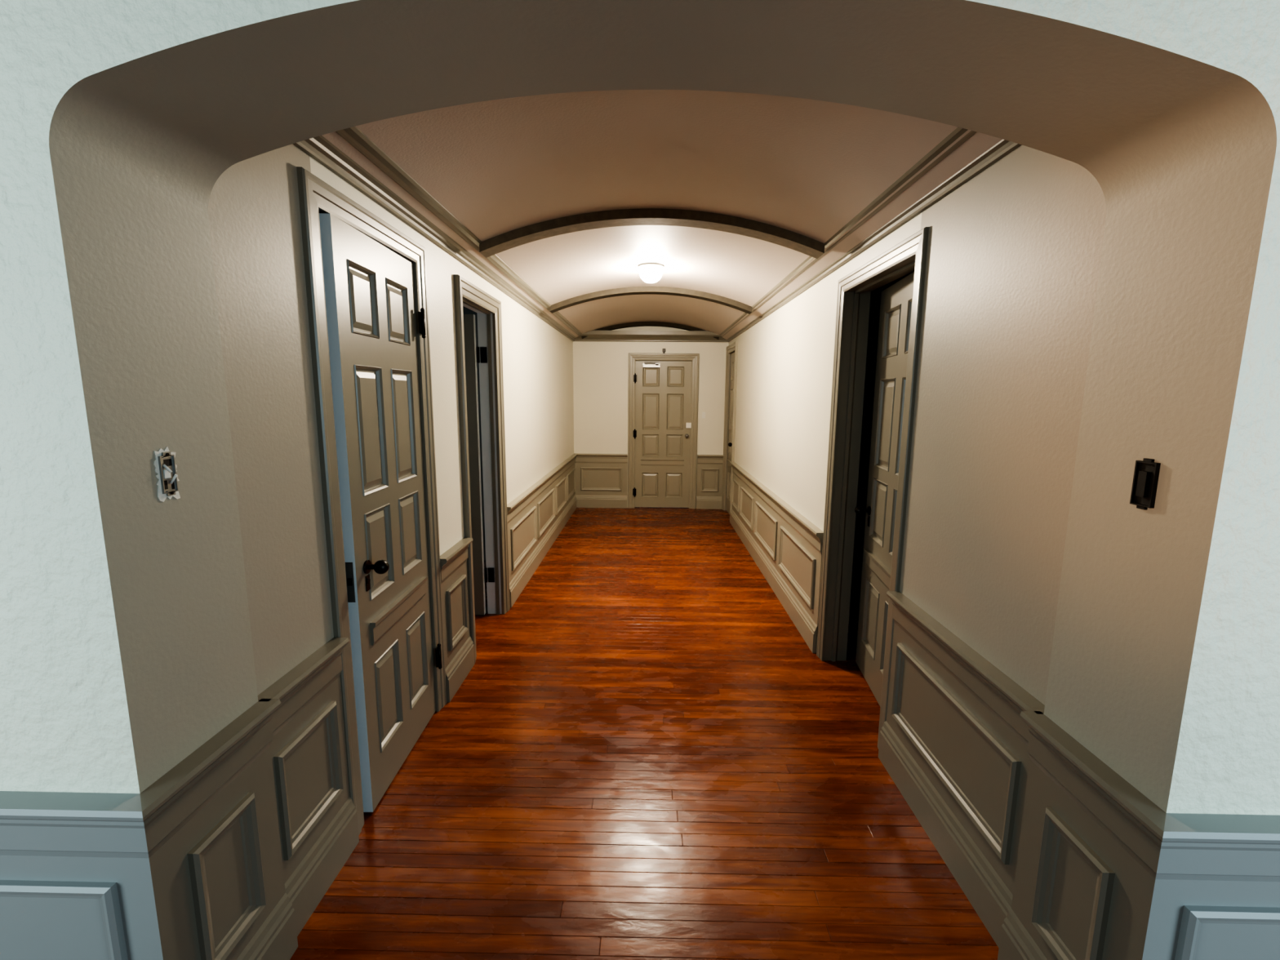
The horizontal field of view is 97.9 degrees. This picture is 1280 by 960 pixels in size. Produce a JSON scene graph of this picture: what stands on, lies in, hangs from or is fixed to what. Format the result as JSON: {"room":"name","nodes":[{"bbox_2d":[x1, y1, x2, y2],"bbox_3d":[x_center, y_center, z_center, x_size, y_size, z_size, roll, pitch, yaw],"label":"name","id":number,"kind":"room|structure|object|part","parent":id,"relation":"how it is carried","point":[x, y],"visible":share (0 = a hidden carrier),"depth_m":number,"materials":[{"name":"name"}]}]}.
{"room":"house hallway","nodes":[
{"label":"house hallway","id":0,"kind":"room"},
{"bbox_2d":[208,143,573,694],"bbox_3d":[-0.977,-0.536,4.321,0.100,2.750,6.090,1,9,1],"label":"wall","id":1,"kind":"structure","parent":0,"point":[254,213],"depth_m":1.56,"materials":[{"name":"paint"}]},
{"bbox_2d":[236,796,359,959],"bbox_3d":[-0.962,1.196,1.510,0.052,0.168,0.737,1,9,1],"label":"baseboard","id":2,"kind":"structure","parent":1,"relation":"attached to","point":[310,881],"depth_m":1.60,"materials":[{"name":"beige paint"}]},
{"bbox_2d":[257,637,350,883],"bbox_3d":[-0.958,0.842,1.639,0.050,0.630,0.375,1,9,1],"label":"trim","id":3,"kind":"structure","parent":1,"relation":"attached to","point":[308,745],"depth_m":1.62,"materials":[{"name":"beige paint"}]},
{"bbox_2d":[296,166,447,835],"bbox_3d":[-1.010,0.106,2.155,0.125,2.129,0.863,1,9,1],"label":"door frame","id":4,"kind":"structure","parent":1,"relation":"attached to","point":[316,197],"depth_m":1.81,"materials":[{"name":"beige paint"}]},
{"bbox_2d":[319,213,442,812],"bbox_3d":[-0.940,0.141,2.190,0.178,2.035,0.696,0,9,-3],"label":"leaf","id":5,"kind":"object","parent":1,"relation":"attached to","point":[369,286],"depth_m":2.06,"materials":[{"name":"beige paint"}]},
{"bbox_3d":[-0.928,0.126,2.188,0.106,1.648,0.691,1,9,1],"label":"hardware","id":6,"kind":"part","parent":5,"relation":"part of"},
{"bbox_2d":[440,537,472,667],"bbox_3d":[-0.936,0.654,2.874,0.050,0.630,0.395,1,9,1],"label":"trim","id":7,"kind":"structure","parent":1,"relation":"attached to","point":[453,562],"depth_m":2.84,"materials":[{"name":"beige paint"}]},
{"bbox_2d":[445,635,475,702],"bbox_3d":[-0.948,0.982,2.924,0.032,0.168,0.395,1,9,1],"label":"baseboard","id":8,"kind":"structure","parent":1,"relation":"attached to","point":[463,662],"depth_m":2.89,"materials":[{"name":"beige paint"}]},
{"bbox_2d":[463,314,494,615],"bbox_3d":[-1.333,-0.063,3.660,0.693,1.990,0.157,1,9,5],"label":"leaf","id":9,"kind":"object","parent":1,"relation":"attached to","point":[469,322],"depth_m":3.65,"materials":[{"name":"beige paint"}]},
{"bbox_3d":[-1.316,-0.074,3.654,0.653,1.570,0.078,0,9,-2],"label":"hardware","id":10,"kind":"part","parent":9,"relation":"part of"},
{"bbox_2d":[453,274,510,663],"bbox_3d":[-0.984,-0.065,3.381,0.135,2.099,0.808,1,9,1],"label":"door frame","id":11,"kind":"structure","parent":1,"relation":"attached to","point":[487,308],"depth_m":3.62,"materials":[{"name":"beige paint"}]},
{"bbox_2d":[506,453,577,582],"bbox_3d":[-0.887,0.228,5.687,0.050,0.630,3.615,1,9,1],"label":"trim","id":12,"kind":"structure","parent":1,"relation":"attached to","point":[531,515],"depth_m":4.87,"materials":[{"name":"beige paint"}]},
{"bbox_2d":[509,495,576,608],"bbox_3d":[-0.899,0.555,5.737,0.032,0.168,3.615,1,9,1],"label":"baseboard","id":13,"kind":"structure","parent":1,"relation":"attached to","point":[523,575],"depth_m":4.92,"materials":[{"name":"beige paint"}]},
{"bbox_2d":[462,306,485,559],"bbox_3d":[-1.961,-0.346,3.851,1.850,2.600,2.250,1,9,1],"label":"wall","id":14,"kind":"structure","parent":0,"point":[465,311],"depth_m":4.91,"materials":[{"name":"white paint"}]},
{"bbox_2d":[0,0,1279,815],"bbox_3d":[0.018,-0.045,1.131,6.400,2.750,0.330,1,9,1],"label":"wall","id":15,"kind":"structure","parent":0,"point":[126,641],"depth_m":1.02,"materials":[{"name":"paint"}]},
{"bbox_2d":[0,791,163,959],"bbox_3d":[-2.057,0.912,1.120,2.270,0.630,0.050,1,9,1],"label":"wainscoting","id":16,"kind":"structure","parent":15,"relation":"attached to","point":[76,883],"depth_m":1.09,"materials":[{"name":"grey paint"}]},
{"bbox_2d":[153,446,180,502],"bbox_3d":[-0.955,-0.013,1.133,0.016,0.111,0.055,1,9,1],"label":"switch box","id":17,"kind":"object","parent":15,"relation":"attached to","point":[165,465],"visible":1,"depth_m":1.13,"materials":[{"name":"paint"}]},
{"bbox_2d":[139,698,285,959],"bbox_3d":[-0.944,0.898,1.271,0.050,0.630,0.392,1,9,1],"label":"wainscoting","id":18,"kind":"structure","parent":15,"relation":"attached to","point":[211,822],"depth_m":1.26,"materials":[{"name":"beige paint"}]},
{"bbox_2d":[1011,711,1166,959],"bbox_3d":[0.966,0.916,1.241,0.050,0.630,0.392,1,9,1],"label":"wainscoting","id":19,"kind":"structure","parent":15,"relation":"attached to","point":[1090,845],"depth_m":1.23,"materials":[{"name":"beige paint"}]},
{"bbox_2d":[1129,457,1160,510],"bbox_3d":[0.991,0.008,1.097,0.012,0.100,0.046,1,9,1],"label":"junction box","id":20,"kind":"object","parent":15,"relation":"attached to","point":[1146,473],"visible":1,"depth_m":1.09,"materials":[{"name":"black plastic"}]},
{"bbox_2d":[1142,813,1279,959],"bbox_3d":[2.073,0.953,1.054,2.270,0.630,0.050,1,9,1],"label":"trim","id":21,"kind":"structure","parent":15,"relation":"attached to","point":[1216,894],"depth_m":1.05,"materials":[{"name":"grey paint"}]},
{"bbox_2d":[289,506,999,959],"bbox_3d":[0.023,1.209,2.196,6.400,0.050,10.980,1,9,1],"label":"floor","id":22,"kind":"structure","parent":0,"point":[646,756],"depth_m":2.09,"materials":[{"name":"brown wood"}]},
{"bbox_2d":[573,326,728,508],"bbox_3d":[0.141,-0.992,7.373,2.270,2.750,0.120,1,9,1],"label":"wall","id":23,"kind":"structure","parent":0,"point":[600,368],"depth_m":7.29,"materials":[{"name":"paint"}]},
{"bbox_2d":[574,453,627,495],"bbox_3d":[-0.524,-0.036,7.444,0.715,0.630,0.050,1,9,1],"label":"trim","id":24,"kind":"structure","parent":23,"relation":"attached to","point":[596,474],"depth_m":7.45,"materials":[{"name":"beige paint"}]},
{"bbox_2d":[575,494,627,508],"bbox_3d":[-0.527,0.290,7.502,0.715,0.168,0.032,1,9,1],"label":"baseboard","id":25,"kind":"structure","parent":23,"relation":"attached to","point":[582,501],"depth_m":7.49,"materials":[{"name":"beige paint"}]},
{"bbox_2d":[632,360,692,507],"bbox_3d":[0.293,-0.581,7.337,0.767,1.935,0.200,1,9,1],"label":"leaf","id":26,"kind":"object","parent":23,"relation":"attached to","point":[663,393],"depth_m":7.37,"materials":[{"name":"beige paint"}]},
{"bbox_3d":[0.293,-0.639,7.298,0.767,1.766,0.140,1,9,1],"label":"hardware","id":27,"kind":"part","parent":26,"relation":"part of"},
{"bbox_2d":[627,353,699,508],"bbox_3d":[0.301,-0.636,7.412,0.913,2.039,0.155,1,9,1],"label":"door frame","id":28,"kind":"structure","parent":23,"relation":"attached to","point":[694,357],"depth_m":7.31,"materials":[{"name":"beige paint"}]},
{"bbox_2d":[696,496,721,509],"bbox_3d":[0.941,0.304,7.479,0.370,0.168,0.032,1,9,1],"label":"baseboard","id":29,"kind":"structure","parent":23,"relation":"attached to","point":[702,502],"depth_m":7.47,"materials":[{"name":"beige paint"}]},
{"bbox_2d":[696,454,724,496],"bbox_3d":[0.943,-0.022,7.421,0.370,0.630,0.050,1,9,1],"label":"trim","id":30,"kind":"structure","parent":23,"relation":"attached to","point":[709,467],"depth_m":7.42,"materials":[{"name":"beige paint"}]},
{"bbox_2d":[321,89,1002,339],"bbox_3d":[0.086,-1.618,4.138,1.970,0.541,6.090,1,9,1],"label":"ceiling","id":31,"kind":"structure","parent":0,"point":[806,167],"depth_m":2.21,"materials":[{"name":"paint"}]},
{"bbox_2d":[549,286,751,314],"bbox_3d":[0.092,-1.567,4.849,1.744,0.216,0.120,1,9,1],"label":"rib","id":32,"kind":"object","parent":31,"relation":"attached to","point":[720,300],"depth_m":4.79,"materials":[{"name":"beige wood"}]},
{"bbox_2d":[582,321,719,339],"bbox_3d":[0.131,-1.912,7.123,1.744,0.216,0.100,1,9,1],"label":"rib","id":33,"kind":"object","parent":31,"relation":"attached to","point":[639,323],"depth_m":7.07,"materials":[{"name":"beige wood"}]},
{"bbox_2d":[638,262,663,283],"bbox_3d":[0.078,-1.500,4.020,0.184,0.151,0.184,1,9,1],"label":"ceiling light","id":34,"kind":"object","parent":31,"relation":"attached to","point":[651,273],"depth_m":3.96,"materials":[{"name":"white glass"}]},
{"bbox_2d":[479,208,824,258],"bbox_3d":[0.058,-1.265,2.862,1.744,0.216,0.120,1,9,1],"label":"rib","id":35,"kind":"object","parent":31,"relation":"attached to","point":[807,246],"depth_m":2.81,"materials":[{"name":"beige wood"}]},
{"bbox_2d":[848,271,914,622],"bbox_3d":[2.091,-0.152,2.773,1.810,2.600,1.700,1,9,1],"label":"wall","id":36,"kind":"structure","parent":0,"point":[875,297],"depth_m":3.58,"materials":[{"name":"grey paint"}]},
{"bbox_2d":[728,144,1106,705],"bbox_3d":[1.148,-0.516,4.287,0.130,2.750,6.090,1,9,1],"label":"wall","id":37,"kind":"structure","parent":0,"point":[1014,251],"depth_m":1.68,"materials":[{"name":"paint"}]},
{"bbox_2d":[293,126,1021,342],"bbox_3d":[0.085,-1.389,4.173,2.010,0.125,6.090,1,9,1],"label":"crown molding","id":38,"kind":"structure","parent":37,"relation":"attached to","point":[321,149],"depth_m":2.24,"materials":[{"name":"beige paint"}]},
{"bbox_2d":[721,340,737,512],"bbox_3d":[1.178,-0.604,6.939,0.165,2.129,0.778,1,9,1],"label":"door frame","id":39,"kind":"structure","parent":37,"relation":"attached to","point":[733,347],"depth_m":7.16,"materials":[{"name":"beige paint"}]},
{"bbox_2d":[726,351,734,514],"bbox_3d":[1.166,-0.560,6.946,0.080,2.025,0.596,1,9,1],"label":"leaf","id":40,"kind":"object","parent":37,"relation":"attached to","point":[732,355],"visible":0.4,"depth_m":7.08,"materials":[{"name":"beige paint"}]},
{"bbox_2d":[729,508,817,653],"bbox_3d":[1.066,0.683,4.991,0.032,0.168,3.450,1,9,1],"label":"baseboard","id":41,"kind":"structure","parent":37,"relation":"attached to","point":[803,622],"depth_m":4.12,"materials":[{"name":"beige paint"}]},
{"bbox_2d":[729,462,823,633],"bbox_3d":[1.060,0.355,4.942,0.050,0.630,3.450,1,9,1],"label":"trim","id":42,"kind":"structure","parent":37,"relation":"attached to","point":[793,544],"depth_m":4.08,"materials":[{"name":"beige paint"}]},
{"bbox_2d":[816,226,928,748],"bbox_3d":[1.111,0.054,2.652,0.151,2.114,0.943,1,9,1],"label":"door frame","id":43,"kind":"structure","parent":37,"relation":"attached to","point":[855,289],"depth_m":2.96,"materials":[{"name":"beige paint"}]},
{"bbox_2d":[854,271,914,706],"bbox_3d":[1.180,0.089,2.650,0.156,2.030,0.776,2,9,9],"label":"leaf","id":44,"kind":"object","parent":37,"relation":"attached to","point":[895,305],"depth_m":2.77,"materials":[{"name":"beige paint"}]},
{"bbox_3d":[1.190,0.193,2.987,0.077,0.110,0.050,2,9,7],"label":"hardware","id":45,"kind":"part","parent":44,"relation":"part of","materials":[{"name":"black metal"}]},
{"bbox_2d":[878,720,1047,959],"bbox_3d":[0.995,1.178,1.726,0.062,0.168,1.237,1,9,1],"label":"baseboard","id":46,"kind":"structure","parent":37,"relation":"attached to","point":[985,891],"depth_m":1.73,"materials":[{"name":"beige paint"}]},
{"bbox_2d":[886,591,1044,894],"bbox_3d":[1.006,0.823,1.855,0.050,0.630,0.875,1,9,1],"label":"trim","id":47,"kind":"structure","parent":37,"relation":"attached to","point":[955,713],"depth_m":1.74,"materials":[{"name":"beige paint"}]}
]}

